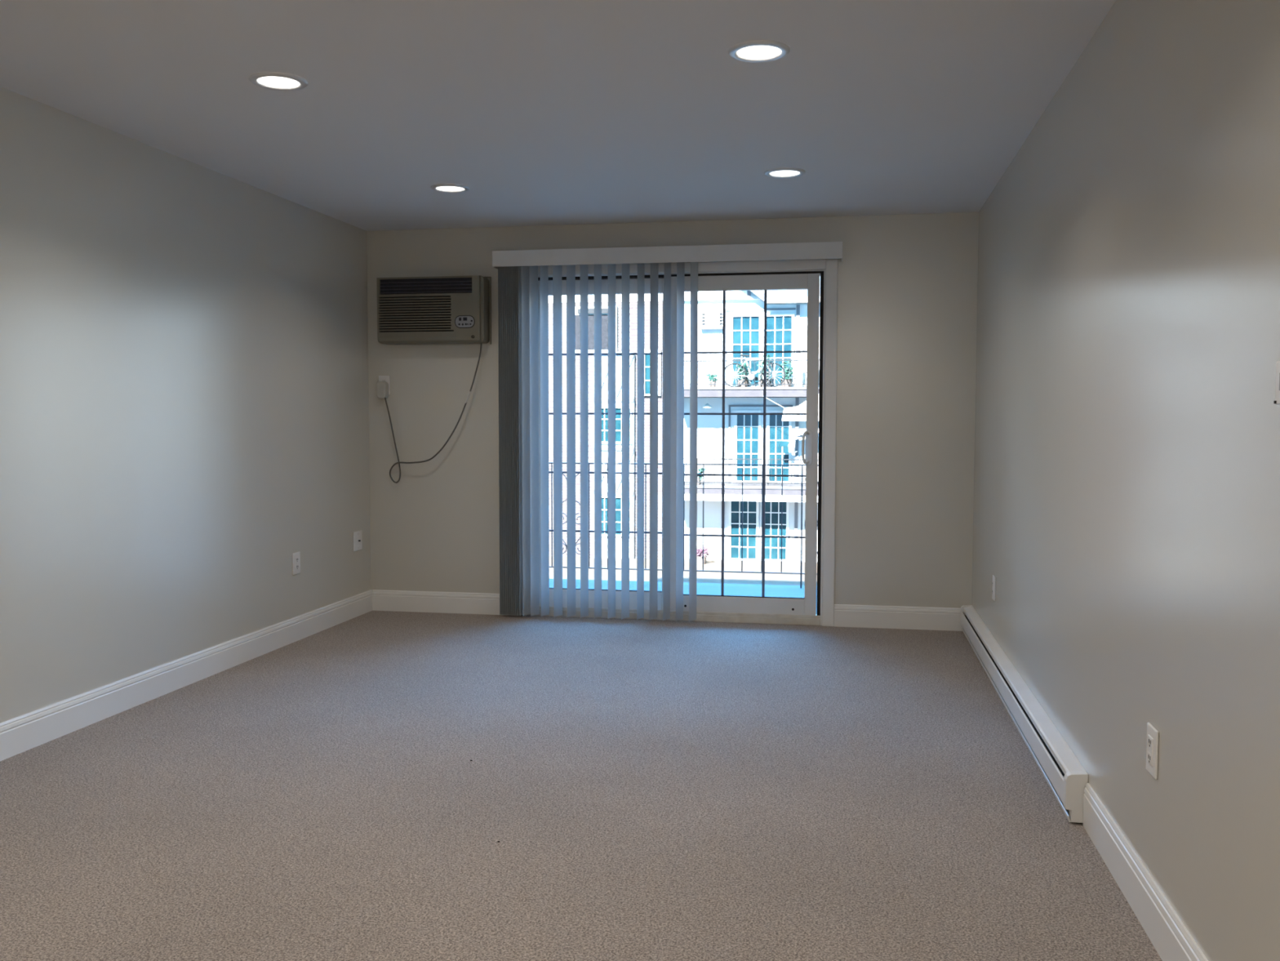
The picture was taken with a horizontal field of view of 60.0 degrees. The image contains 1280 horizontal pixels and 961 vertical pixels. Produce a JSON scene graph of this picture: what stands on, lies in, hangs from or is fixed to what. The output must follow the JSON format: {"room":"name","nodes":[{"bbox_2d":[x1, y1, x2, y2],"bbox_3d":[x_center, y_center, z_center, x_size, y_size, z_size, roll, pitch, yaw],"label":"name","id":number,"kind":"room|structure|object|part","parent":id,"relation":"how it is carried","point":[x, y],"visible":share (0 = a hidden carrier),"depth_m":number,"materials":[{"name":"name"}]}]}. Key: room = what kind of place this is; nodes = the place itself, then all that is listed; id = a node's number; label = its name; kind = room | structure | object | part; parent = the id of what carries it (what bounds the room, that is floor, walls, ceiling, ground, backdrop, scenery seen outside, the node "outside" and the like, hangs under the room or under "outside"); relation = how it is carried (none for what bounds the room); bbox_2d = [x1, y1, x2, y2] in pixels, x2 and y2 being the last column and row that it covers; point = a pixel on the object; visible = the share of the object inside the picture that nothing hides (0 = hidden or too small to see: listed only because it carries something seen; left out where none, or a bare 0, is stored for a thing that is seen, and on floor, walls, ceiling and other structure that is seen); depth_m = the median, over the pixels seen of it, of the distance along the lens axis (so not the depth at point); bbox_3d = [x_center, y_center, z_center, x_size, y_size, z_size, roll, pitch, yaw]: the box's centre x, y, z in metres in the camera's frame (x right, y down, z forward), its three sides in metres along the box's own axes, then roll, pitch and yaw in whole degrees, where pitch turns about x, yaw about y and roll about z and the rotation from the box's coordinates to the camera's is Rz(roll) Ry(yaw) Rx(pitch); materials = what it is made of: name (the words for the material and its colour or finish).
{"room":"empty living room","nodes":[
{"label":"empty living room","id":0,"kind":"room"},
{"bbox_2d":[0,86,371,722],"bbox_3d":[-2.645,-0.065,2.616,0.120,2.560,9.627,1,3,10],"label":"wall","id":1,"kind":"structure","parent":0,"point":[184,385],"depth_m":4.93,"materials":[{"name":"beige paint"}]},
{"bbox_2d":[0,589,372,760],"bbox_3d":[-2.587,1.029,2.631,0.014,0.134,9.317,1,3,10],"label":"baseboard","id":2,"kind":"structure","parent":1,"relation":"attached to","point":[22,733],"depth_m":4.96,"materials":[{"name":"white paint"}]},
{"bbox_2d":[292,551,300,574],"bbox_3d":[-1.924,0.464,6.206,0.010,0.122,0.084,1,3,10],"label":"wall outlet","id":3,"kind":"object","parent":1,"relation":"attached to","point":[295,556],"visible":1,"depth_m":6.20,"materials":[{"name":"white plastic"}]},
{"bbox_2d":[353,530,362,551],"bbox_3d":[-1.775,0.381,6.987,0.018,0.122,0.122,1,3,10],"label":"cable plate","id":4,"kind":"object","parent":1,"relation":"attached to","point":[357,535],"visible":1,"depth_m":6.98,"materials":[{"name":"white plastic"}]},
{"bbox_2d":[0,0,1115,231],"bbox_3d":[-0.733,-1.390,2.190,4.004,0.140,9.627,1,3,10],"label":"ceiling","id":5,"kind":"structure","parent":0,"point":[549,112],"depth_m":4.10,"materials":[{"name":"white paint"}]},
{"bbox_2d":[248,71,307,90],"bbox_3d":[-1.281,-1.412,3.926,0.200,0.010,0.200,1,3,10],"label":"recessed light","id":6,"kind":"object","parent":5,"relation":"in","point":[268,80],"visible":1,"depth_m":3.92,"materials":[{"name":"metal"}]},
{"bbox_2d":[431,183,469,192],"bbox_3d":[-0.983,-1.512,5.740,0.200,0.010,0.200,1,3,10],"label":"recessed light","id":7,"kind":"object","parent":5,"relation":"in","point":[445,188],"visible":1,"depth_m":5.73,"materials":[{"name":"metal"}]},
{"bbox_2d":[728,40,790,62],"bbox_3d":[0.387,-1.391,3.599,0.200,0.010,0.200,1,3,10],"label":"recessed light","id":8,"kind":"object","parent":5,"relation":"in","point":[761,51],"visible":1,"depth_m":3.59,"materials":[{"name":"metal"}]},
{"bbox_2d":[764,167,805,177],"bbox_3d":[0.701,-1.489,5.369,0.200,0.010,0.200,1,3,10],"label":"recessed light","id":9,"kind":"object","parent":5,"relation":"in","point":[783,172],"visible":1,"depth_m":5.36,"materials":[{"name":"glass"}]},
{"bbox_2d":[0,610,1162,960],"bbox_3d":[-0.743,1.178,2.299,3.764,0.120,9.317,1,3,10],"label":"floor","id":10,"kind":"structure","parent":0,"point":[647,789],"depth_m":3.55,"materials":[{"name":"beige carpet"}]},
{"bbox_2d":[366,212,978,626],"bbox_3d":[0.120,-0.298,6.899,3.764,2.560,0.190,1,3,10],"label":"wall","id":11,"kind":"structure","parent":0,"point":[907,284],"depth_m":6.61,"materials":[{"name":"beige paint"}]},
{"bbox_2d":[378,375,390,394],"bbox_3d":[-1.641,-0.612,7.104,0.076,0.122,0.010,1,3,10],"label":"wall outlet","id":12,"kind":"object","parent":11,"relation":"attached to","point":[381,378],"visible":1,"depth_m":7.10,"materials":[{"name":"white plastic"}]},
{"bbox_2d":[376,275,491,483],"bbox_3d":[-1.316,-0.626,6.968,0.750,1.302,0.152,1,3,10],"label":"air conditioner","id":13,"kind":"object","parent":11,"relation":"attached to","point":[439,309],"visible":1,"depth_m":6.88,"materials":[{"name":"beige plastic"}]},
{"bbox_2d":[380,277,471,294],"bbox_3d":[-1.329,-1.206,6.880,0.605,0.095,0.020,1,3,10],"label":"vent","id":14,"kind":"object","parent":13,"relation":"attached to","point":[388,286],"depth_m":6.88,"materials":[{"name":"plastic"}]},
{"bbox_3d":[-1.314,-1.061,6.884,0.670,0.405,0.024,1,3,10],"label":"panel","id":15,"kind":"part","parent":13,"relation":"part of","materials":[{"name":"beige plastic"}]},
{"bbox_3d":[-1.309,-0.422,6.993,0.665,0.892,0.042,1,3,15],"label":"power cord","id":16,"kind":"part","parent":13,"relation":"part of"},
{"bbox_3d":[-1.081,-0.979,6.833,0.123,0.071,0.005,1,3,10],"label":"control panel","id":17,"kind":"part","parent":13,"relation":"part of","materials":[{"name":"grey plastic"}]},
{"bbox_2d":[372,589,515,615],"bbox_3d":[-1.263,0.782,7.110,0.964,0.134,0.014,1,3,10],"label":"baseboard","id":18,"kind":"structure","parent":11,"relation":"attached to","point":[382,600],"depth_m":7.11,"materials":[{"name":"white paint"}]},
{"bbox_2d":[492,241,842,621],"bbox_3d":[0.143,-0.274,6.732,2.117,2.256,0.128,1,3,10],"label":"vertical blind","id":19,"kind":"object","parent":11,"relation":"attached to","point":[517,270],"visible":1,"depth_m":6.81,"materials":[{"name":"white plastic"}]},
{"bbox_2d":[527,269,826,625],"bbox_3d":[0.202,-0.201,6.845,1.847,2.132,0.196,1,3,10],"label":"door","id":20,"kind":"structure","parent":11,"relation":"in","point":[805,611],"depth_m":6.73,"materials":[{"name":"white plastic"}]},
{"bbox_3d":[-0.228,-0.220,6.964,0.912,2.068,0.038,1,3,10],"label":"fixed panel","id":21,"kind":"part","parent":20,"relation":"part of","materials":[{"name":"clear glass"}]},
{"bbox_2d":[548,352,662,533],"bbox_3d":[-0.227,-0.233,6.955,0.746,1.857,0.007,1,3,10],"label":"grille","id":22,"kind":"object","parent":20,"relation":"attached to","point":[616,353],"depth_m":6.93,"materials":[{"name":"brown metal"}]},
{"bbox_3d":[0.624,-0.207,6.752,0.910,2.068,0.038,1,3,10],"label":"sliding panel","id":23,"kind":"part","parent":20,"relation":"part of","materials":[{"name":"clear glass"}]},
{"bbox_2d":[683,289,806,596],"bbox_3d":[0.632,-0.218,6.742,0.749,1.865,0.007,1,3,10],"label":"grille","id":24,"kind":"object","parent":20,"relation":"attached to","point":[723,352],"depth_m":6.73,"materials":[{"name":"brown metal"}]},
{"bbox_3d":[0.633,-0.219,6.749,0.747,1.863,0.006,1,3,10],"label":"glass","id":25,"kind":"part","parent":20,"relation":"part of","materials":[{"name":"clear glass"}]},
{"bbox_3d":[0.992,-0.196,6.630,0.020,0.202,0.069,3,4,41],"label":"pull handle","id":26,"kind":"part","parent":20,"relation":"part of","materials":[{"name":"white plastic"}]},
{"bbox_3d":[1.015,-0.197,6.656,0.044,0.213,0.010,1,3,10],"label":"handle plate","id":27,"kind":"part","parent":20,"relation":"part of","materials":[{"name":"white plastic"}]},
{"bbox_2d":[516,258,838,626],"bbox_3d":[0.192,-0.227,6.785,1.987,2.190,0.016,1,3,10],"label":"trim","id":28,"kind":"structure","parent":11,"relation":"attached to","point":[831,265],"depth_m":6.61,"materials":[{"name":"white paint"}]},
{"bbox_2d":[834,604,963,631],"bbox_3d":[1.560,0.816,6.591,0.796,0.134,0.014,1,3,10],"label":"baseboard","id":29,"kind":"structure","parent":11,"relation":"attached to","point":[845,615],"depth_m":6.59,"materials":[{"name":"white paint"}]},
{"bbox_2d":[549,578,817,604],"bbox_3d":[0.128,0.941,8.026,5.800,0.160,1.733,1,3,10],"label":"floor","id":30,"kind":"structure","parent":0,"point":[710,588],"depth_m":8.55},
{"bbox_2d":[548,462,817,587],"bbox_3d":[0.264,0.343,8.728,5.700,0.956,0.020,1,3,10],"label":"balcony railing","id":31,"kind":"object","parent":30,"relation":"on","point":[551,463],"visible":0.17,"depth_m":8.68,"materials":[{"name":"black metal"}]},
{"bbox_3d":[0.265,-0.129,8.702,5.700,0.010,0.020,1,3,10],"label":"rail","id":32,"kind":"part","parent":31,"relation":"part of","materials":[{"name":"black metal"}]},
{"bbox_3d":[0.264,0.709,8.749,5.700,0.008,0.012,1,3,10],"label":"rail","id":33,"kind":"part","parent":31,"relation":"part of","materials":[{"name":"black metal"}]},
{"bbox_3d":[1.248,0.360,8.548,0.012,0.946,0.012,1,3,10],"label":"post","id":34,"kind":"part","parent":31,"relation":"part of","materials":[{"name":"black metal"}]},
{"bbox_2d":[971,0,1279,960],"bbox_3d":[1.175,-0.019,1.914,0.120,2.560,9.627,1,3,10],"label":"wall","id":35,"kind":"structure","parent":0,"point":[1126,501],"depth_m":2.72,"materials":[{"name":"beige paint"}]},
{"bbox_2d":[991,574,995,600],"bbox_3d":[1.770,0.538,5.544,0.010,0.122,0.082,1,3,10],"label":"wall outlet","id":36,"kind":"object","parent":35,"relation":"attached to","point":[993,583],"visible":1,"depth_m":5.52,"materials":[{"name":"white plastic"}]},
{"bbox_2d":[960,604,1088,822],"bbox_3d":[1.629,0.892,4.955,0.065,0.155,3.156,1,3,10],"label":"baseboard heater","id":37,"kind":"object","parent":35,"relation":"attached to","point":[1065,775],"visible":0.89,"depth_m":4.13,"materials":[{"name":"metal"}]},
{"bbox_2d":[1083,782,1208,960],"bbox_3d":[0.812,1.159,0.388,0.014,0.134,6.130,1,3,10],"label":"baseboard","id":38,"kind":"structure","parent":35,"relation":"attached to","point":[1166,931],"depth_m":2.77,"materials":[{"name":"white paint"}]},
{"bbox_2d":[1146,722,1158,779],"bbox_3d":[1.244,0.656,2.693,0.010,0.118,0.084,1,3,10],"label":"wall outlet","id":39,"kind":"object","parent":35,"relation":"attached to","point":[1152,747],"visible":1,"depth_m":2.67,"materials":[{"name":"white plastic"}]},
{"bbox_2d":[1147,735,1151,749],"bbox_3d":[1.241,0.637,2.692,0.003,0.027,0.034,1,3,10],"label":"socket","id":40,"kind":"object","parent":39,"relation":"attached to","point":[1149,737],"depth_m":2.69,"materials":[{"name":"white plastic"}]},
{"bbox_2d":[1147,751,1151,764],"bbox_3d":[1.241,0.676,2.694,0.003,0.027,0.034,1,3,10],"label":"socket","id":41,"kind":"object","parent":39,"relation":"attached to","point":[1149,753],"depth_m":2.69,"materials":[{"name":"white plastic"}]},
{"bbox_2d":[1147,733,1153,766],"bbox_3d":[1.242,0.656,2.693,0.003,0.068,0.040,1,3,10],"label":"receptacle","id":42,"kind":"object","parent":39,"relation":"attached to","point":[1150,736],"depth_m":2.69,"materials":[{"name":"white plastic"}]},
{"bbox_2d":[1273,360,1279,404],"bbox_3d":[1.094,-0.165,1.855,0.020,0.075,0.118,1,3,10],"label":"thermostat","id":43,"kind":"object","parent":35,"relation":"attached to","point":[1277,402],"visible":1,"depth_m":1.90,"materials":[{"name":"white plastic"}]},
{"label":"outside","id":44,"kind":"structure","parent":0,"visible":0},
{"bbox_2d":[549,555,817,586],"bbox_3d":[5.558,2.264,33.215,85.000,0.200,53.000,1,3,10],"label":"ground","id":45,"kind":"structure","parent":44,"point":[710,564],"depth_m":29.09,"materials":[{"name":"grey concrete"}]},
{"bbox_2d":[548,275,820,561],"bbox_3d":[2.139,-2.599,33.664,30.000,9.450,7.230,1,3,10],"label":"apartment building","id":46,"kind":"structure","parent":45,"relation":"on","point":[786,309],"depth_m":31.21,"materials":[{"name":"white paint"}]},
{"bbox_2d":[575,314,608,349],"bbox_3d":[-1.296,-4.223,31.524,1.180,0.980,0.019,1,3,10],"label":"window shade","id":47,"kind":"object","parent":46,"relation":"hanging from","point":[591,317],"depth_m":31.52,"materials":[{"name":"grey fabric"}]},
{"bbox_3d":[-0.763,1.013,31.665,1.000,1.050,0.020,1,3,10],"label":"pane","id":48,"kind":"part","parent":46,"relation":"part of","materials":[{"name":"blue glass"}]},
{"bbox_3d":[-0.758,-1.583,31.521,1.000,0.950,0.020,1,3,10],"label":"pane","id":49,"kind":"part","parent":46,"relation":"part of","materials":[{"name":"blue glass"}]},
{"bbox_3d":[-0.767,1.014,31.640,1.100,1.150,0.090,1,3,10],"label":"patio door","id":50,"kind":"part","parent":46,"relation":"part of","materials":[{"name":"white paint"}]},
{"bbox_3d":[-0.763,-1.582,31.496,1.100,1.050,0.090,1,3,10],"label":"patio door","id":51,"kind":"part","parent":46,"relation":"part of","materials":[{"name":"white paint"}]},
{"bbox_3d":[0.325,-3.026,31.373,0.350,1.150,0.020,1,3,10],"label":"pane","id":52,"kind":"part","parent":46,"relation":"part of","materials":[{"name":"blue glass"}]},
{"bbox_3d":[0.320,-3.049,31.347,0.550,1.300,0.090,1,3,10],"label":"patio door","id":53,"kind":"part","parent":46,"relation":"part of","materials":[{"name":"white paint"}]},
{"bbox_2d":[697,467,706,484],"bbox_3d":[1.633,-0.149,30.604,0.422,0.509,0.471,2,4,34],"label":"potted plant","id":54,"kind":"object","parent":46,"relation":"on","point":[700,469],"visible":0.44,"depth_m":30.54,"materials":[{"name":"green plant"}]},
{"bbox_2d":[702,397,712,408],"bbox_3d":[1.865,-2.147,30.598,0.280,0.306,0.280,1,3,10],"label":"pendant lantern","id":55,"kind":"object","parent":46,"relation":"hanging from","point":[707,405],"visible":1,"depth_m":30.52,"materials":[{"name":"paint"}]},
{"bbox_3d":[1.865,-2.064,30.603,0.280,0.140,0.280,1,3,10],"label":"lamp shade","id":56,"kind":"part","parent":55,"relation":"part of","materials":[{"name":"paint"}]},
{"bbox_2d":[700,311,722,329],"bbox_3d":[2.029,-4.493,31.067,0.660,0.500,0.155,1,3,10],"label":"air conditioner","id":57,"kind":"object","parent":46,"relation":"attached to","point":[710,320],"visible":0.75,"depth_m":31.05,"materials":[{"name":"white paint"}]},
{"bbox_2d":[700,326,722,329],"bbox_3d":[2.029,-4.276,31.079,0.660,0.065,0.155,1,3,10],"label":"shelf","id":58,"kind":"object","parent":57,"relation":"attached to","point":[701,327],"depth_m":31.02,"materials":[{"name":"white"}]},
{"bbox_2d":[706,372,719,386],"bbox_3d":[2.020,-2.757,30.386,0.350,0.415,0.299,-2,4,-33],"label":"potted plant","id":59,"kind":"object","parent":46,"relation":"on","point":[711,376],"visible":0.93,"depth_m":30.33,"materials":[{"name":"green plant"}]},
{"bbox_3d":[1.996,-2.630,30.394,0.200,0.160,0.200,1,3,10],"label":"pot","id":60,"kind":"part","parent":59,"relation":"part of","materials":[{"name":"ceramic"}]},
{"bbox_2d":[736,362,750,386],"bbox_3d":[2.860,-2.942,30.804,0.417,0.739,0.388,-1,3,-23],"label":"potted plant","id":61,"kind":"object","parent":46,"relation":"on","point":[740,380],"visible":0.49,"depth_m":30.69,"materials":[{"name":"green plant"}]},
{"bbox_3d":[2.853,-2.691,30.793,0.320,0.240,0.320,1,3,10],"label":"pot","id":62,"kind":"part","parent":61,"relation":"part of","materials":[{"name":"ceramic"}]},
{"bbox_3d":[2.927,1.376,31.264,0.850,1.760,0.090,1,3,10],"label":"patio door","id":63,"kind":"part","parent":46,"relation":"part of","materials":[{"name":"white paint"}]},
{"bbox_3d":[2.931,1.385,31.289,0.710,1.640,0.020,1,3,10],"label":"pane","id":64,"kind":"part","parent":46,"relation":"part of","materials":[{"name":"blue glass"}]},
{"bbox_2d":[684,457,805,485],"bbox_3d":[6.323,-0.190,29.476,11.000,0.730,0.040,1,3,10],"label":"railing","id":65,"kind":"object","parent":46,"relation":"on","point":[703,459],"visible":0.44,"depth_m":30.08,"materials":[{"name":"black metal"}]},
{"bbox_3d":[6.323,-0.539,29.457,11.000,0.030,0.040,1,3,10],"label":"rail","id":66,"kind":"part","parent":65,"relation":"part of","materials":[{"name":"black metal"}]},
{"bbox_3d":[6.322,0.102,29.492,11.000,0.025,0.030,1,3,10],"label":"rail","id":67,"kind":"part","parent":65,"relation":"part of","materials":[{"name":"black metal"}]},
{"bbox_3d":[3.471,-0.218,30.001,0.030,0.720,0.030,1,3,10],"label":"post","id":68,"kind":"part","parent":65,"relation":"part of","materials":[{"name":"black metal"}]},
{"bbox_3d":[2.964,-3.621,30.981,0.870,2.050,0.090,1,3,10],"label":"patio door","id":69,"kind":"part","parent":46,"relation":"part of","materials":[{"name":"white paint"}]},
{"bbox_3d":[2.969,-3.612,31.006,0.730,1.930,0.020,1,3,10],"label":"pane","id":70,"kind":"part","parent":46,"relation":"part of","materials":[{"name":"blue glass"}]},
{"bbox_3d":[3.024,-0.954,31.117,0.740,2.030,0.090,1,3,10],"label":"patio door","id":71,"kind":"part","parent":46,"relation":"part of","materials":[{"name":"white paint"}]},
{"bbox_3d":[3.028,-0.945,31.142,0.600,1.910,0.020,1,3,10],"label":"pane","id":72,"kind":"part","parent":46,"relation":"part of","materials":[{"name":"blue glass"}]},
{"bbox_2d":[684,359,819,386],"bbox_3d":[6.327,-2.849,29.328,11.000,0.730,0.040,1,3,10],"label":"railing","id":73,"kind":"object","parent":46,"relation":"on","point":[801,360],"visible":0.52,"depth_m":29.97,"materials":[{"name":"black metal"}]},
{"bbox_3d":[6.327,-2.557,29.345,11.000,0.025,0.030,1,3,10],"label":"rail","id":74,"kind":"part","parent":73,"relation":"part of","materials":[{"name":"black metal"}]},
{"bbox_3d":[6.328,-3.199,29.309,11.000,0.030,0.040,1,3,10],"label":"rail","id":75,"kind":"part","parent":73,"relation":"part of","materials":[{"name":"black metal"}]},
{"bbox_3d":[3.475,-2.878,29.853,0.030,0.720,0.030,1,3,10],"label":"post","id":76,"kind":"part","parent":73,"relation":"part of","materials":[{"name":"black metal"}]},
{"bbox_2d":[724,353,785,386],"bbox_3d":[3.101,-3.007,30.159,1.716,0.943,0.570,1,3,10],"label":"bicycle","id":77,"kind":"object","parent":46,"relation":"on","point":[751,375],"visible":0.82,"depth_m":30.14,"materials":[{"name":"metal"}]},
{"bbox_3d":[3.103,-3.071,30.155,1.074,0.528,0.048,1,3,10],"label":"frame","id":78,"kind":"part","parent":77,"relation":"part of","materials":[{"name":"paint"}]},
{"bbox_2d":[756,354,771,386],"bbox_3d":[3.449,-3.030,30.679,0.388,0.931,0.352,2,4,31],"label":"potted plant","id":79,"kind":"object","parent":46,"relation":"on","point":[768,355],"visible":0.38,"depth_m":30.63,"materials":[{"name":"green plant"}]},
{"bbox_3d":[3.462,-2.684,30.681,0.320,0.240,0.320,1,3,10],"label":"pot","id":80,"kind":"part","parent":79,"relation":"part of","materials":[{"name":"ceramic"}]},
{"bbox_3d":[3.782,1.386,31.107,0.790,1.760,0.090,1,3,10],"label":"patio door","id":81,"kind":"part","parent":46,"relation":"part of","materials":[{"name":"white paint"}]},
{"bbox_3d":[3.787,1.395,31.132,0.650,1.640,0.020,1,3,10],"label":"pane","id":82,"kind":"part","parent":46,"relation":"part of","materials":[{"name":"blue glass"}]},
{"bbox_3d":[3.864,-3.610,30.815,0.840,2.050,0.090,1,3,10],"label":"patio door","id":83,"kind":"part","parent":46,"relation":"part of","materials":[{"name":"white paint"}]},
{"bbox_3d":[3.889,-0.944,30.958,0.680,2.030,0.090,1,3,10],"label":"patio door","id":84,"kind":"part","parent":46,"relation":"part of","materials":[{"name":"white paint"}]},
{"bbox_3d":[3.894,-0.935,30.983,0.540,1.910,0.020,1,3,10],"label":"pane","id":85,"kind":"part","parent":46,"relation":"part of","materials":[{"name":"blue glass"}]},
{"bbox_3d":[3.869,-3.601,30.840,0.700,1.930,0.020,1,3,10],"label":"pane","id":86,"kind":"part","parent":46,"relation":"part of","materials":[{"name":"blue glass"}]},
{"bbox_2d":[778,359,793,386],"bbox_3d":[4.039,-2.948,30.554,0.406,0.784,0.356,1,3,10],"label":"potted plant","id":87,"kind":"object","parent":46,"relation":"on","point":[788,380],"visible":0.86,"depth_m":30.48,"materials":[{"name":"green plant"}]},
{"bbox_3d":[4.033,-2.677,30.576,0.320,0.240,0.320,1,3,10],"label":"pot","id":88,"kind":"part","parent":87,"relation":"part of","materials":[{"name":"ceramic"}]},
{"bbox_2d":[777,434,805,446],"bbox_3d":[4.357,-1.145,30.451,1.143,0.430,0.464,-1,3,-23],"label":"wall lamp","id":89,"kind":"object","parent":46,"relation":"attached to","point":[782,443],"visible":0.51,"depth_m":30.30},
{"bbox_3d":[4.257,-1.125,30.315,0.419,0.260,0.090,1,3,10],"label":"arm","id":90,"kind":"part","parent":89,"relation":"part of"},
{"bbox_2d":[766,397,818,420],"bbox_3d":[4.164,-2.021,29.628,1.744,0.850,0.019,1,3,10],"label":"shade sail","id":91,"kind":"object","parent":46,"relation":"attached to","point":[802,408],"visible":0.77,"depth_m":29.63,"materials":[{"name":"white fabric"}]},
{"bbox_2d":[796,355,806,386],"bbox_3d":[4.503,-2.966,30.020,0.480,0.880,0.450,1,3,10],"label":"balcony chair","id":92,"kind":"object","parent":46,"relation":"on","point":[799,357],"visible":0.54,"depth_m":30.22,"materials":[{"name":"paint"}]},
{"bbox_3d":[4.249,-2.718,29.872,0.040,0.400,0.040,1,3,10],"label":"leg","id":93,"kind":"part","parent":92,"relation":"part of","materials":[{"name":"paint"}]},
{"bbox_3d":[4.324,-2.950,30.263,0.040,0.820,0.040,1,3,10],"label":"leg","id":94,"kind":"part","parent":92,"relation":"part of","materials":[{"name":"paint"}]},
{"bbox_3d":[4.502,-2.946,30.016,0.480,0.040,0.440,1,3,10],"label":"seat","id":95,"kind":"part","parent":92,"relation":"part of","materials":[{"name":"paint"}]},
{"bbox_3d":[4.541,-3.212,30.211,0.480,0.410,0.035,1,3,10],"label":"backrest","id":96,"kind":"part","parent":92,"relation":"part of","materials":[{"name":"paint"}]},
{"bbox_2d":[697,546,710,564],"bbox_3d":[1.677,2.063,30.618,0.471,0.477,0.506,-3,4,-44],"label":"flowering plant","id":97,"kind":"object","parent":45,"relation":"on","point":[700,551],"visible":0.78,"depth_m":30.49,"materials":[{"name":"plant"}]},
{"bbox_3d":[1.675,2.191,30.618,0.360,0.220,0.360,1,3,10],"label":"pot","id":98,"kind":"part","parent":97,"relation":"part of","materials":[{"name":"ceramic"}]}
]}

